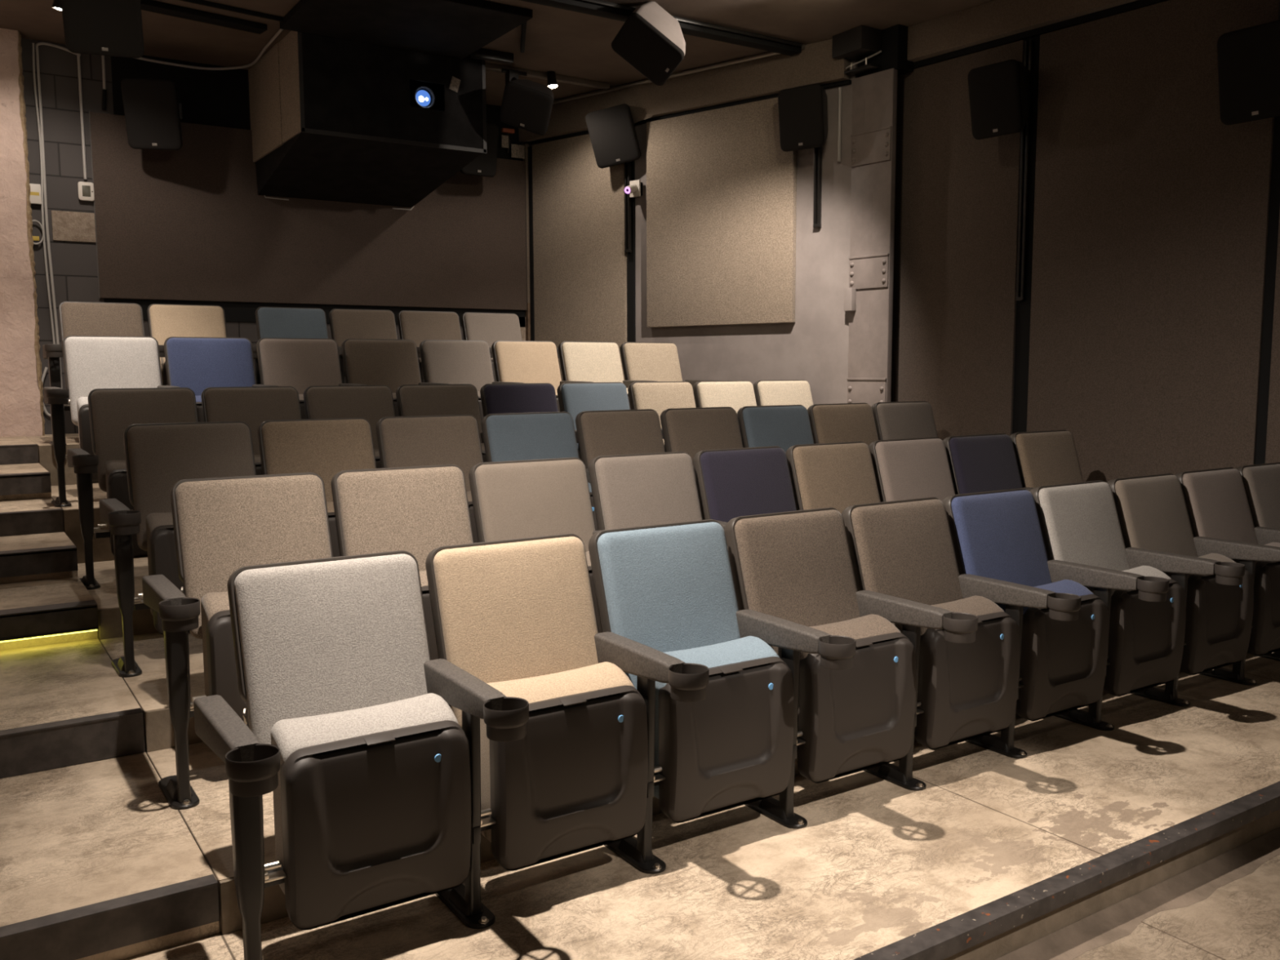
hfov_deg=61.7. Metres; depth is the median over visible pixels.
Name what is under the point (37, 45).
cable
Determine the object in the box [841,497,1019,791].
seat
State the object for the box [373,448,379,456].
seat cushion
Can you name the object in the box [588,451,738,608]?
seat
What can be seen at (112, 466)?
seat cushion
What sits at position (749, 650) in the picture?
seat cushion
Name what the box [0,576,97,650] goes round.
floor
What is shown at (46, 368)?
cable
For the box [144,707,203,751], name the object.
trim
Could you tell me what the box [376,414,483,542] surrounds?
seat
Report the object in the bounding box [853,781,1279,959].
trim
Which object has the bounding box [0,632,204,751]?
stair step
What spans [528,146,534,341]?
trim
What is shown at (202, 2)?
ceiling bar
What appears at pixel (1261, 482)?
seat
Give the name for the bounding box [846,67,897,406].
steel column
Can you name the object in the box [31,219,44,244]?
cable coil
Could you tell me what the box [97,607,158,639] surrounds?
trim
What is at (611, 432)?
seat
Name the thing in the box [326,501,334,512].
seat cushion
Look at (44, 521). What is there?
trim
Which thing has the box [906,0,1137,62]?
trim
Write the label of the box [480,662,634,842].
seat cushion
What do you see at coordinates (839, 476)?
seat
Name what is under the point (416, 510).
seat
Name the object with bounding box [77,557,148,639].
floor
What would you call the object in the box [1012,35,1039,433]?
trim
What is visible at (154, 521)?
seat cushion
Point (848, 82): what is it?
trim
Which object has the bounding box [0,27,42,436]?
wall
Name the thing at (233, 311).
trim
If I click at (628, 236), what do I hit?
bar
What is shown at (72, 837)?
stair step
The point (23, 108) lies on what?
trim
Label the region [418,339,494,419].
seat
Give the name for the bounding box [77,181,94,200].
thermostat
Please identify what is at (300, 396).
seat cushion
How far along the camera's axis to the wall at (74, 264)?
8.09 m
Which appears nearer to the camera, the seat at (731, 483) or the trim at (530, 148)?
the seat at (731, 483)
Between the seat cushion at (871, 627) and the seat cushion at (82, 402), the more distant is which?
the seat cushion at (82, 402)
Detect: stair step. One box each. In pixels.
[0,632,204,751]
[0,706,451,959]
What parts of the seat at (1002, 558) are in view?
foot plate, backrest, armrest, leg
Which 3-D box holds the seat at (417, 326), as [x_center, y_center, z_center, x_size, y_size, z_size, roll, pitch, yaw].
[-1.616,-0.887,8.614,0.629,0.958,0.714,-4,7,-33]
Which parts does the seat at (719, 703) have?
foot plate, armrest, leg, backrest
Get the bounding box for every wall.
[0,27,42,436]
[21,38,524,434]
[529,60,857,404]
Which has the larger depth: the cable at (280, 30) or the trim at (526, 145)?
the trim at (526, 145)
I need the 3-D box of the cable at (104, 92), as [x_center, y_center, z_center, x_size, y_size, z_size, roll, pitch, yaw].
[-4.078,-2.895,8.162,0.038,0.152,0.027,-4,7,-33]
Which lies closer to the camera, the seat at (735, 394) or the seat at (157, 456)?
the seat at (157, 456)
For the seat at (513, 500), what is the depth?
4.36 m
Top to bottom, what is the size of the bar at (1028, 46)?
1.682 m
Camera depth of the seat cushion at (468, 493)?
5.16 m
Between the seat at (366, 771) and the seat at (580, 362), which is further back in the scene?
the seat at (580, 362)
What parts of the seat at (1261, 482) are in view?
backrest, armrest, foot plate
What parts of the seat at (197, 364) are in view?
armrest, backrest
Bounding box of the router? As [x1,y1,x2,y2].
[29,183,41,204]
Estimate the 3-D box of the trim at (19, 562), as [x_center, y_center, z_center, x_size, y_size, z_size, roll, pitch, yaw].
[-3.318,0.424,5.010,1.221,0.116,0.086,-4,7,-33]
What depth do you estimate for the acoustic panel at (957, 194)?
7.58 m
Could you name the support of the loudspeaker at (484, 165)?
attached to the wall at (74, 264)
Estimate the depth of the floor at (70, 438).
7.56 m
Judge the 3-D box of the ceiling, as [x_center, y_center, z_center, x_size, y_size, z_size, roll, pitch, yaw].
[0.791,-3.049,5.136,8.950,0.150,10.710,-4,7,-33]
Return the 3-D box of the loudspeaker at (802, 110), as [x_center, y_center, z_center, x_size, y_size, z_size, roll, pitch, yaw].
[1.267,-2.729,8.142,0.360,0.452,0.296,4,7,35]
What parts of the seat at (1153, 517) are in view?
backrest, foot plate, armrest, leg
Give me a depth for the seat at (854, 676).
3.69 m
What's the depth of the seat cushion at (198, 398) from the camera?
6.50 m
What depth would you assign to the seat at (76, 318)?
7.41 m
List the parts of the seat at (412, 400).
backrest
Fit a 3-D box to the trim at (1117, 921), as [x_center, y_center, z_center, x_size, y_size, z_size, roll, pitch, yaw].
[2.086,1.247,3.583,8.600,0.030,0.114,-4,7,-33]
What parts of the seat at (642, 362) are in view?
armrest, backrest, armrest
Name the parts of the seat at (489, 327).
backrest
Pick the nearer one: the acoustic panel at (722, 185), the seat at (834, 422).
the seat at (834, 422)
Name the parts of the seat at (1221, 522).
backrest, foot plate, armrest, leg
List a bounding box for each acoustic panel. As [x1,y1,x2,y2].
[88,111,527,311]
[532,133,627,381]
[646,97,796,327]
[890,40,1025,440]
[1026,0,1279,481]
[1265,209,1279,463]
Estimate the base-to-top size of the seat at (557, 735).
0.958 m
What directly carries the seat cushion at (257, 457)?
on the seat at (252, 406)
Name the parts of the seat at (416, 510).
backrest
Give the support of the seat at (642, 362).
on the floor at (71, 490)
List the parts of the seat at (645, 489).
backrest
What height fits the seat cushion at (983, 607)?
0.445 m
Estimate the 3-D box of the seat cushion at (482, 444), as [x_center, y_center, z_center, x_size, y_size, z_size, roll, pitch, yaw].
[-1.099,0.009,6.476,0.462,0.445,0.167,-4,7,-33]
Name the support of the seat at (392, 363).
on the floor at (71, 490)
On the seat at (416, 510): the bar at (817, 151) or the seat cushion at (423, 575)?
the seat cushion at (423, 575)
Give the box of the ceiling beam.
[520,0,801,56]
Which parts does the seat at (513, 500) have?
backrest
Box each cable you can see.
[31,43,55,343]
[35,42,80,389]
[41,366,50,417]
[102,88,106,110]
[134,28,283,70]
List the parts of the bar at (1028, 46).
rail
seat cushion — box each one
[76,396,88,448]
[105,459,126,543]
[146,512,173,616]
[160,357,165,385]
[195,395,201,401]
[200,591,229,696]
[253,454,261,462]
[271,693,458,894]
[298,394,303,399]
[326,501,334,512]
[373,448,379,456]
[391,392,396,398]
[419,570,428,586]
[466,491,472,502]
[480,443,484,451]
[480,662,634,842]
[585,551,591,566]
[587,482,591,492]
[653,635,778,799]
[777,613,900,762]
[894,595,1004,635]
[995,579,1093,614]
[1085,565,1170,595]
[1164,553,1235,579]
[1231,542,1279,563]
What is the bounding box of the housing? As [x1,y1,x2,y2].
[248,31,486,210]
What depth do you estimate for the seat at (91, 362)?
6.35 m
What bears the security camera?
attached to the wall at (813, 348)
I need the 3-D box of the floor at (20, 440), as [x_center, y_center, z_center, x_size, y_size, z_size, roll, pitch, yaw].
[-4.803,0.469,7.293,1.223,1.445,1.309,-4,7,-33]
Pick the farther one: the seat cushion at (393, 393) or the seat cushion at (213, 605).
the seat cushion at (393, 393)
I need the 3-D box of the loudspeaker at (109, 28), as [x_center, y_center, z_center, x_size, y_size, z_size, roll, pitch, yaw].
[-3.277,-2.847,6.577,0.430,0.521,0.474,-2,6,-19]
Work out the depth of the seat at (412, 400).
6.59 m
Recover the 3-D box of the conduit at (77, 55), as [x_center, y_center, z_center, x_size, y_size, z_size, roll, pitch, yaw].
[-4.213,-2.752,8.093,0.021,0.940,0.021,-4,7,-33]
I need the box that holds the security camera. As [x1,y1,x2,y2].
[624,179,642,197]
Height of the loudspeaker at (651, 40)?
0.513 m
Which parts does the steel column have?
plate, plate, plate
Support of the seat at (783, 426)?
on the stair step at (64, 681)
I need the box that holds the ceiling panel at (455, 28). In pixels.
[279,0,532,58]
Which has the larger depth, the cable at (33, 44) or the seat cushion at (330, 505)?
the cable at (33, 44)
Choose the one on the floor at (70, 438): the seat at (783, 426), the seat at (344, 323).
the seat at (344, 323)
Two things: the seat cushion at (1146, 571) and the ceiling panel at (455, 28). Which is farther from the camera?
the ceiling panel at (455, 28)
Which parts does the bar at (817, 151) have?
rail, rail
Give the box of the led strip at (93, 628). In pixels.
[0,626,98,642]
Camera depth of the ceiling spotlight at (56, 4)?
6.78 m
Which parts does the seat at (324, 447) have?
backrest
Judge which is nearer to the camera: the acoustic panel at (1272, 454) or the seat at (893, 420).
the acoustic panel at (1272, 454)
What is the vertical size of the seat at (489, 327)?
0.958 m
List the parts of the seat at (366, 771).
armrest, leg, backrest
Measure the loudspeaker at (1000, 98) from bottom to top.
0.455 m
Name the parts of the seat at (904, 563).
foot plate, armrest, backrest, leg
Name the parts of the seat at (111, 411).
armrest, leg, foot plate, backrest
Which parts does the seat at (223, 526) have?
armrest, leg, foot plate, backrest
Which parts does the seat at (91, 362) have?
armrest, leg, foot plate, backrest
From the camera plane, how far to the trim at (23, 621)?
4.62 m
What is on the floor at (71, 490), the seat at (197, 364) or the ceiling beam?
the seat at (197, 364)
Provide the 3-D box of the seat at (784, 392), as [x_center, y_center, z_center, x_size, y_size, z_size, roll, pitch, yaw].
[1.248,-0.261,7.983,0.718,0.958,0.692,-4,7,-33]
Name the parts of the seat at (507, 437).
backrest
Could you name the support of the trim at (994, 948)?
attached to the floor at (877, 863)
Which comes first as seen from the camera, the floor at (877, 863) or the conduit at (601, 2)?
the floor at (877, 863)
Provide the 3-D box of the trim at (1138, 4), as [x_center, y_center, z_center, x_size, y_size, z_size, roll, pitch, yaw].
[4.126,-2.719,5.038,0.049,0.039,7.230,-5,8,-38]
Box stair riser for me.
[0,874,219,959]
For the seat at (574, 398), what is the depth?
7.18 m
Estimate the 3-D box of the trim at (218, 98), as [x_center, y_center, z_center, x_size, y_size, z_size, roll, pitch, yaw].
[-2.574,-3.141,9.156,3.500,0.480,0.014,-4,7,-33]
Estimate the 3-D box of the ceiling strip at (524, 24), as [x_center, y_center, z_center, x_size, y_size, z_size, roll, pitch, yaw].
[-0.841,-3.215,7.739,0.030,0.049,0.734,-1,6,-7]
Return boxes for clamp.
[471,48,513,64]
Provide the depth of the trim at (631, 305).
9.46 m
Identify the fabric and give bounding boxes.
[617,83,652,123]
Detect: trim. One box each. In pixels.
[0,444,38,464]
[0,471,51,495]
[0,508,63,536]
[0,545,78,577]
[0,600,98,641]
[0,707,145,778]
[17,31,44,435]
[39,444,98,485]
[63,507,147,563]
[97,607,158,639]
[103,298,525,327]
[111,55,523,160]
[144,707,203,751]
[218,712,1016,934]
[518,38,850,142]
[522,143,530,302]
[524,79,851,145]
[524,302,530,341]
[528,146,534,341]
[626,125,635,342]
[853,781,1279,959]
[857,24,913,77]
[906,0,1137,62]
[913,0,1168,69]
[942,809,1279,959]
[995,827,1279,959]
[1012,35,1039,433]
[1254,115,1279,464]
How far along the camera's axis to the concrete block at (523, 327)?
10.28 m
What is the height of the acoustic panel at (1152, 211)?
3.620 m
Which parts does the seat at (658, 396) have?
backrest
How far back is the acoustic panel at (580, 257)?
9.79 m
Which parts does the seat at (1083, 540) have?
foot plate, backrest, armrest, leg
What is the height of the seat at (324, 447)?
0.958 m
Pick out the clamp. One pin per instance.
(481, 54)
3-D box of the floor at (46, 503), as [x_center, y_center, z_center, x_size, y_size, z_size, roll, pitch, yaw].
[-3.826,0.755,5.826,1.223,1.175,0.649,-4,7,-33]
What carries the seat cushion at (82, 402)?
on the seat at (91, 362)
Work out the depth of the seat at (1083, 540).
4.59 m
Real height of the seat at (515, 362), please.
0.958 m
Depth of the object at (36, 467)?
6.44 m
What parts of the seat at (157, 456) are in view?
armrest, leg, foot plate, backrest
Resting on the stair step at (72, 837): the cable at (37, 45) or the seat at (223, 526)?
the seat at (223, 526)
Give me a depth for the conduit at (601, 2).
7.55 m
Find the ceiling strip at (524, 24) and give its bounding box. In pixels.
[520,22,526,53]
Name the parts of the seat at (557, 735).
foot plate, armrest, leg, backrest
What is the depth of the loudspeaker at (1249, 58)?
5.73 m
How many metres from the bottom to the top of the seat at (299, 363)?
0.958 m
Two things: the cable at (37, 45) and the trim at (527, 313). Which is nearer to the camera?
the cable at (37, 45)
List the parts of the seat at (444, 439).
backrest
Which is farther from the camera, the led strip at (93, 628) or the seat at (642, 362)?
the seat at (642, 362)
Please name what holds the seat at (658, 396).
on the floor at (105, 597)
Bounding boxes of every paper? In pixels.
[501,134,508,147]
[511,143,524,158]
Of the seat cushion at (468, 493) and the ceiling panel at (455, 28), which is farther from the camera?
the ceiling panel at (455, 28)
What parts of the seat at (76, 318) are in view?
armrest, leg, backrest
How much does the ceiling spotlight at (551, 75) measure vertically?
0.170 m
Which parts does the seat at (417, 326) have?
backrest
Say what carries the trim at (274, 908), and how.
attached to the stair step at (72, 837)
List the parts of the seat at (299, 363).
armrest, backrest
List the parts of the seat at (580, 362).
armrest, backrest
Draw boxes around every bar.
[140,0,266,34]
[179,0,283,22]
[624,161,631,252]
[813,146,822,227]
[1015,40,1034,301]
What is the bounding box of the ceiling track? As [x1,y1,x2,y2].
[484,62,609,89]
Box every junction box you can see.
[831,25,881,76]
[844,287,856,311]
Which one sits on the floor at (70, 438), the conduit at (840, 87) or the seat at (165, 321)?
the seat at (165, 321)
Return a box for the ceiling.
[0,0,993,106]
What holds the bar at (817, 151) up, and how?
attached to the wall at (813, 348)
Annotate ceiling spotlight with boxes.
[51,0,62,10]
[546,71,558,88]
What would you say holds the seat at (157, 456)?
on the stair step at (64, 681)
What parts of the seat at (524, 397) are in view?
armrest, backrest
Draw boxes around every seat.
[42,301,145,445]
[43,335,162,506]
[66,387,198,589]
[99,421,256,677]
[142,472,333,809]
[146,303,257,385]
[157,337,256,422]
[193,550,471,959]
[200,386,302,475]
[252,337,342,419]
[253,306,328,384]
[257,417,376,556]
[303,385,395,468]
[328,308,397,383]
[330,464,474,706]
[338,338,421,416]
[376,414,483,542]
[395,383,486,462]
[397,310,462,382]
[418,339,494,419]
[423,533,648,928]
[461,311,559,382]
[468,457,601,633]
[480,382,581,459]
[480,411,598,530]
[491,340,561,411]
[556,382,630,451]
[558,341,631,409]
[575,408,665,483]
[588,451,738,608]
[588,519,794,874]
[619,342,717,407]
[627,381,695,452]
[660,406,742,519]
[693,380,756,413]
[693,445,796,544]
[724,506,915,828]
[737,404,813,453]
[753,379,813,409]
[786,441,880,514]
[807,402,878,445]
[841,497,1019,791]
[868,436,955,502]
[871,400,937,439]
[942,433,1022,494]
[942,488,1108,758]
[1009,429,1106,491]
[1029,480,1186,730]
[1106,473,1253,706]
[1174,466,1279,685]
[1235,462,1279,661]
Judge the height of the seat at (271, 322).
0.958 m
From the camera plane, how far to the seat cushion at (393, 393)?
7.17 m
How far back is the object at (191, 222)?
8.92 m
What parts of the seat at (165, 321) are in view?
backrest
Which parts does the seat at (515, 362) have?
armrest, backrest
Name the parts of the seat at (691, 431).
backrest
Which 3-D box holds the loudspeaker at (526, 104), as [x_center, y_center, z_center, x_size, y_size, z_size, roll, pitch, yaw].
[-0.937,-2.959,8.317,0.407,0.600,0.758,-4,7,-33]
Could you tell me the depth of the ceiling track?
8.85 m
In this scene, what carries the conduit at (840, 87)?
attached to the wall at (813, 348)
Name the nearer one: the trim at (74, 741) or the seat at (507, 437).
the trim at (74, 741)
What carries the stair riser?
attached to the stair step at (72, 837)
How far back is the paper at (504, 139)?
9.96 m
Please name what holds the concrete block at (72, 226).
attached to the wall at (74, 264)
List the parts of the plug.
cord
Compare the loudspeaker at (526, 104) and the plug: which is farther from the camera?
the plug
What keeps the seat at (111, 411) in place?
on the floor at (105, 597)
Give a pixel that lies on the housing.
(334, 119)
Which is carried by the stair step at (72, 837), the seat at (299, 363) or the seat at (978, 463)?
the seat at (978, 463)
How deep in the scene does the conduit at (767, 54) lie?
8.78 m
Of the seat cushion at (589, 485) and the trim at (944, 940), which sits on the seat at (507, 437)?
the seat cushion at (589, 485)
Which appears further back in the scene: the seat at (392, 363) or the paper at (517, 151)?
the paper at (517, 151)
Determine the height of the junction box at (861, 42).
0.268 m
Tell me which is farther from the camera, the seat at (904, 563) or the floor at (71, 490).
the floor at (71, 490)
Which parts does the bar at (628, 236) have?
rail, rail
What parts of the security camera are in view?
mount plate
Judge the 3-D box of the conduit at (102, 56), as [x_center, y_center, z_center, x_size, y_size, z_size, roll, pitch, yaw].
[-4.076,-3.105,8.148,0.023,0.270,0.021,-4,7,-33]
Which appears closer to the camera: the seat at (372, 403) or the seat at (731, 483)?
the seat at (731, 483)
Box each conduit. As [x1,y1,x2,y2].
[76,53,86,179]
[101,55,106,89]
[552,44,804,104]
[581,0,801,46]
[837,86,841,161]
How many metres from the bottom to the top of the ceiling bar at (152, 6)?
0.039 m
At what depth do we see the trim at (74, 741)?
3.63 m
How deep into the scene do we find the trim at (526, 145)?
10.16 m
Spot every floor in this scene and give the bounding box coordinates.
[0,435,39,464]
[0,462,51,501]
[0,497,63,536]
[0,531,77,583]
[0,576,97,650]
[26,433,79,463]
[51,483,106,531]
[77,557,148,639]
[124,652,1279,959]
[1072,854,1279,959]
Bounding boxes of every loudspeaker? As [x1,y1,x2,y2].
[61,0,144,57]
[120,77,182,150]
[459,122,498,177]
[499,68,553,135]
[585,103,640,168]
[611,1,685,85]
[777,84,827,151]
[967,59,1031,139]
[1217,19,1279,124]
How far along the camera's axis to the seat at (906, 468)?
5.57 m
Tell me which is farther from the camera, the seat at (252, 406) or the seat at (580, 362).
the seat at (580, 362)
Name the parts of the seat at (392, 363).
armrest, backrest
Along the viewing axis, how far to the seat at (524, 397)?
6.88 m
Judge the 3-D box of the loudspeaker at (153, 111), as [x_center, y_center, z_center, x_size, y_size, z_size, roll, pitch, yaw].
[-3.675,-2.760,8.197,0.380,0.515,0.602,-1,6,-10]
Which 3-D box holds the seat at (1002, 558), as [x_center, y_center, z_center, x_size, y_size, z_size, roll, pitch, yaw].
[1.596,0.552,4.288,0.629,0.958,0.714,-4,7,-33]
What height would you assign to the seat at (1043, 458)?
0.958 m
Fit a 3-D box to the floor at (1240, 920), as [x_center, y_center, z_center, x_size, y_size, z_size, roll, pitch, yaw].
[2.890,1.533,2.382,8.600,0.295,3.045,-4,7,-33]
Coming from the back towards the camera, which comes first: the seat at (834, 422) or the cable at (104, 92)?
the cable at (104, 92)
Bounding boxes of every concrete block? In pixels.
[51,210,96,242]
[518,316,525,341]
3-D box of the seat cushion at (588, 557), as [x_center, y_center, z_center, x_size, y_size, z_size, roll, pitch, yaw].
[-0.301,0.519,4.265,0.462,0.445,0.167,-4,7,-33]
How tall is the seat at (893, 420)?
0.958 m
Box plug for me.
[501,128,514,152]
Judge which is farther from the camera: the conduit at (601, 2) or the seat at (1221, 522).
the conduit at (601, 2)
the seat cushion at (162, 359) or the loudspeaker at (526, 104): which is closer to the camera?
the seat cushion at (162, 359)
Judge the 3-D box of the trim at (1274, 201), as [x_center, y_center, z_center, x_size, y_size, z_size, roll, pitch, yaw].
[3.535,-0.975,6.015,0.019,3.620,0.060,-5,8,-38]
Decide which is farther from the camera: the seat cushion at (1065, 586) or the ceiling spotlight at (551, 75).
the ceiling spotlight at (551, 75)
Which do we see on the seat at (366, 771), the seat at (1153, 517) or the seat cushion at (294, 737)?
the seat cushion at (294, 737)
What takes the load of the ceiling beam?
attached to the ceiling
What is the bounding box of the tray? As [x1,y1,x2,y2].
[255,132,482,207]
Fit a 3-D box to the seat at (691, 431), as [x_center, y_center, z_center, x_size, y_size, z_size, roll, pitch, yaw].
[0.475,0.082,6.038,0.629,0.958,0.714,-4,7,-33]
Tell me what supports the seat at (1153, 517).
on the floor at (877, 863)
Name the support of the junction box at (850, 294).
attached to the steel column
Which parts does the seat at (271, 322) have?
leg, backrest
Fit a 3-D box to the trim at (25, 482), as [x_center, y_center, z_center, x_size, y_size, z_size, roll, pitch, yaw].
[-4.005,0.049,6.021,1.221,0.116,0.086,-4,7,-33]
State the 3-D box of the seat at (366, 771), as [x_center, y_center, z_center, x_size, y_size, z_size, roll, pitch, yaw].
[-0.767,0.723,2.747,0.675,0.958,0.692,-4,7,-33]
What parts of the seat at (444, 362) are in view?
armrest, backrest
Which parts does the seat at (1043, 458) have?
armrest, backrest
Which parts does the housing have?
panel, edge trim, panel, len glass, panel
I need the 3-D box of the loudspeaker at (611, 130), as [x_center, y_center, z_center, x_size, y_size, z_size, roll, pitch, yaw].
[-0.205,-2.958,9.258,0.455,0.515,0.337,2,6,18]

